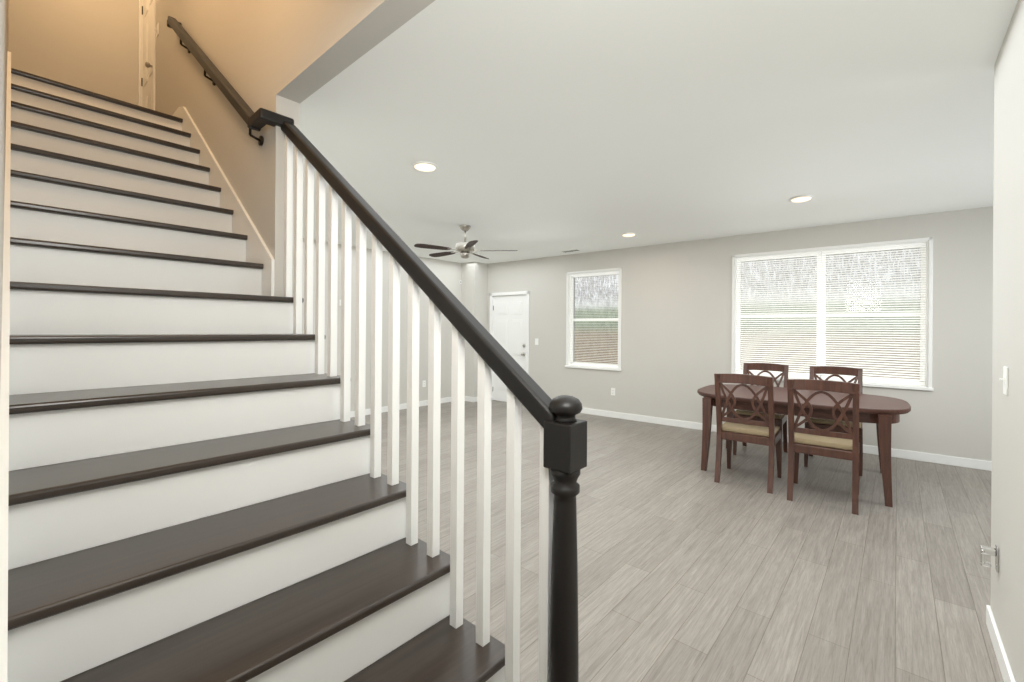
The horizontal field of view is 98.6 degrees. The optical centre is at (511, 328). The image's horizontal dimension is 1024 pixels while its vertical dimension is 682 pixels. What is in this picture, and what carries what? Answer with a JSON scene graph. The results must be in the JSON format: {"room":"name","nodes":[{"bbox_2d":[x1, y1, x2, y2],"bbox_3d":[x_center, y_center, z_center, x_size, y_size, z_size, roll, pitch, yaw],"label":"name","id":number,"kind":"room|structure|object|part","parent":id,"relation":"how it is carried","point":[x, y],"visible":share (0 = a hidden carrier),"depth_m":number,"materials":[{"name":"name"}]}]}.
{"room":"dining room","nodes":[
{"label":"dining room","id":0,"kind":"room"},
{"bbox_2d":[0,0,8,379],"bbox_3d":[-2.615,-1.568,2.200,5.950,5.900,0.120,0,0,41],"label":"wall","id":1,"kind":"structure","parent":0,"point":[4,27],"depth_m":1.32,"materials":[{"name":"paint"}]},
{"bbox_2d":[9,0,460,470],"bbox_3d":[-3.022,-1.571,6.343,0.120,5.900,8.350,0,0,41],"label":"wall","id":2,"kind":"structure","parent":0,"point":[91,45],"depth_m":4.80,"materials":[{"name":"paint"}]},
{"bbox_2d":[350,396,471,417],"bbox_3d":[-2.384,1.336,6.985,0.024,0.095,5.218,0,0,41],"label":"baseboard","id":3,"kind":"structure","parent":2,"relation":"attached to","point":[448,399],"depth_m":7.61,"materials":[{"name":"white wood"}]},
{"bbox_2d":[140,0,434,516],"bbox_3d":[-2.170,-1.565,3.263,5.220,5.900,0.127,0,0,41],"label":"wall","id":4,"kind":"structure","parent":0,"point":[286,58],"depth_m":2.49,"materials":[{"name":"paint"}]},
{"bbox_2d":[141,0,152,108],"bbox_3d":[-3.876,-2.765,4.678,0.692,2.020,0.121,0,0,41],"label":"door","id":5,"kind":"structure","parent":4,"relation":"in","point":[147,61],"depth_m":4.72,"materials":[{"name":"white wood"}]},
{"bbox_2d":[138,0,155,109],"bbox_3d":[-3.831,-2.793,4.713,0.797,2.092,0.143,0,0,41],"label":"door frame","id":6,"kind":"structure","parent":4,"relation":"attached to","point":[140,59],"depth_m":4.90,"materials":[{"name":"white wood"}]},
{"bbox_2d":[461,262,487,396],"bbox_3d":[-0.772,0.060,8.644,0.452,2.670,0.401,0,0,41],"label":"wall","id":7,"kind":"structure","parent":0,"point":[474,288],"depth_m":8.46,"materials":[{"name":"paint"}]},
{"bbox_2d":[10,400,1003,681],"bbox_3d":[0.350,1.462,3.372,9.500,0.120,8.350,0,0,41],"label":"floor","id":8,"kind":"structure","parent":0,"point":[690,568],"depth_m":2.69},
{"bbox_2d":[0,16,586,681],"bbox_3d":[-2.301,-0.619,2.710,5.760,4.006,1.071,0,0,41],"label":"staircase","id":9,"kind":"structure","parent":8,"relation":"on","point":[138,260],"depth_m":1.52,"materials":[{"name":"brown wood"}]},
{"bbox_3d":[-2.351,-0.246,2.684,5.724,3.260,0.970,0,0,41],"label":"skirt trim","id":10,"kind":"part","parent":9,"relation":"part of","materials":[{"name":"white wood"}]},
{"bbox_3d":[-1.379,-1.161,2.479,3.940,2.909,0.179,0,0,41],"label":"handrail","id":11,"kind":"part","parent":9,"relation":"part of","materials":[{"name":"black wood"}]},
{"bbox_2d":[714,373,781,493],"bbox_3d":[2.209,0.909,4.119,0.498,1.012,0.596,0,0,41],"label":"chair","id":12,"kind":"object","parent":8,"relation":"on","point":[748,430],"visible":1,"depth_m":3.98,"materials":[{"name":"brown wood"}]},
{"bbox_2d":[733,363,788,454],"bbox_3d":[2.852,0.914,5.030,0.498,1.012,0.596,0,0,41],"label":"chair","id":13,"kind":"object","parent":8,"relation":"on","point":[781,420],"visible":0.48,"depth_m":5.06,"materials":[{"name":"brown wood"}]},
{"bbox_2d":[697,384,910,506],"bbox_3d":[2.797,1.037,4.376,1.728,0.765,1.189,0,0,41],"label":"dining table","id":14,"kind":"object","parent":8,"relation":"on","point":[883,413],"visible":0.71,"depth_m":3.98,"materials":[{"name":"brown wood"}]},
{"bbox_2d":[787,379,858,514],"bbox_3d":[2.615,0.912,3.697,0.498,1.012,0.596,0,0,41],"label":"chair","id":15,"kind":"object","parent":8,"relation":"on","point":[817,441],"visible":1,"depth_m":3.54,"materials":[{"name":"brown wood"}]},
{"bbox_2d":[804,366,862,475],"bbox_3d":[3.377,0.918,4.615,0.498,1.012,0.596,0,0,41],"label":"chair","id":16,"kind":"object","parent":8,"relation":"on","point":[857,373],"visible":0.29,"depth_m":4.63,"materials":[{"name":"brown wood"}]},
{"bbox_2d":[300,0,1017,263],"bbox_3d":[0.371,-1.417,3.372,9.500,0.300,8.350,0,0,41],"label":"ceiling","id":17,"kind":"structure","parent":0,"point":[532,129],"depth_m":2.66,"materials":[{"name":"paint"}]},
{"bbox_2d":[412,161,437,171],"bbox_3d":[-0.681,-1.263,3.448,0.196,0.024,0.196,0,0,41],"label":"recessed light","id":18,"kind":"object","parent":17,"relation":"in","point":[425,166],"visible":0.96,"depth_m":3.41,"materials":[{"name":"beige"}]},
{"bbox_2d":[414,225,517,258],"bbox_3d":[-0.625,-1.074,5.503,1.209,0.400,1.252,0,0,41],"label":"ceiling fan","id":19,"kind":"object","parent":17,"relation":"hanging from","point":[465,249],"visible":1,"depth_m":5.41,"materials":[{"name":"silver metal"}]},
{"bbox_2d":[561,249,580,252],"bbox_3d":[0.953,-1.259,7.121,0.320,0.010,0.120,0,0,41],"label":"ceiling vent","id":20,"kind":"object","parent":17,"relation":"in","point":[573,250],"visible":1,"depth_m":7.08,"materials":[{"name":"white metal"}]},
{"bbox_2d":[621,233,635,236],"bbox_3d":[1.554,-1.247,5.864,0.196,0.024,0.196,0,0,41],"label":"recessed light","id":21,"kind":"object","parent":17,"relation":"in","point":[628,234],"visible":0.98,"depth_m":5.82,"materials":[{"name":"beige"}]},
{"bbox_2d":[789,195,813,201],"bbox_3d":[2.769,-1.239,4.216,0.196,0.024,0.196,0,0,41],"label":"recessed light","id":22,"kind":"object","parent":17,"relation":"in","point":[802,198],"visible":1,"depth_m":4.18,"materials":[{"name":"beige"}]},
{"bbox_2d":[487,206,992,460],"bbox_3d":[3.031,-0.064,5.976,9.903,2.970,0.645,0,0,41],"label":"wall","id":23,"kind":"structure","parent":0,"point":[676,326],"depth_m":6.09,"materials":[{"name":"paint"}]},
{"bbox_2d":[490,291,528,399],"bbox_3d":[-0.014,0.354,8.375,0.948,2.092,0.220,0,0,41],"label":"door frame","id":24,"kind":"structure","parent":23,"relation":"attached to","point":[527,316],"depth_m":8.12,"materials":[{"name":"white wood"}]},
{"bbox_2d":[493,295,526,403],"bbox_3d":[-0.047,0.383,8.343,0.826,2.022,0.119,0,0,41],"label":"entry door","id":25,"kind":"structure","parent":23,"relation":"in","point":[509,324],"depth_m":8.34,"materials":[{"name":"white wood"}]},
{"bbox_2d":[565,268,621,370],"bbox_3d":[1.365,-0.150,7.274,1.024,1.624,0.227,0,0,41],"label":"window","id":26,"kind":"structure","parent":23,"relation":"in","point":[570,299],"depth_m":7.40,"materials":[{"name":"clear glass"}]},
{"bbox_2d":[570,271,618,366],"bbox_3d":[1.353,-0.153,7.264,0.905,1.532,0.081,0,0,41],"label":"window blinds","id":27,"kind":"object","parent":26,"relation":"attached to","point":[598,274],"visible":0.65,"depth_m":7.24,"materials":[{"name":"white plastic"}]},
{"bbox_2d":[580,408,991,470],"bbox_3d":[3.580,1.378,5.429,8.345,0.095,0.430,0,0,41],"label":"baseboard","id":28,"kind":"structure","parent":23,"relation":"attached to","point":[898,453],"depth_m":4.98,"materials":[{"name":"white wood"}]},
{"bbox_2d":[731,237,933,390],"bbox_3d":[3.774,-0.164,5.370,1.982,1.644,0.275,0,0,41],"label":"window","id":29,"kind":"structure","parent":23,"relation":"in","point":[927,386],"depth_m":5.18,"materials":[{"name":"clear glass"}]},
{"bbox_2d":[736,242,925,384],"bbox_3d":[3.761,-0.166,5.359,1.864,1.552,0.129,0,0,41],"label":"window blinds","id":30,"kind":"object","parent":29,"relation":"attached to","point":[752,343],"visible":0.88,"depth_m":5.25,"materials":[{"name":"white plastic"}]},
{"bbox_2d":[991,0,1023,681],"bbox_3d":[0.858,0.071,0.365,0.130,2.670,4.480,0,0,41],"label":"wall","id":31,"kind":"structure","parent":0,"point":[1007,535],"depth_m":1.66,"materials":[{"name":"paint"}]},
{"bbox_2d":[980,544,998,572],"bbox_3d":[2.125,1.015,1.961,0.055,0.110,0.044,0,0,41],"label":"electrical outlet","id":32,"kind":"object","parent":31,"relation":"attached to","point":[987,550],"visible":1,"depth_m":1.96,"materials":[{"name":"plastic"}]},
{"bbox_2d":[986,605,1015,681],"bbox_3d":[0.799,1.358,0.417,0.013,0.095,4.493,0,0,41],"label":"baseboard","id":33,"kind":"structure","parent":31,"relation":"attached to","point":[1003,662],"depth_m":1.85,"materials":[{"name":"white wood"}]},
{"bbox_2d":[999,366,1007,394],"bbox_3d":[2.032,0.214,1.822,0.020,0.116,0.072,0,0,41],"label":"light switch","id":34,"kind":"object","parent":31,"relation":"attached to","point":[1004,379],"visible":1,"depth_m":1.80,"materials":[{"name":"white plastic"}]},
{"label":"outside","id":35,"kind":"structure","parent":0,"visible":0},
{"bbox_2d":[575,248,919,378],"bbox_3d":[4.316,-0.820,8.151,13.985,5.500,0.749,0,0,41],"label":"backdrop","id":36,"kind":"structure","parent":35,"point":[596,304],"depth_m":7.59,"materials":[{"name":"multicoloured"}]}
]}

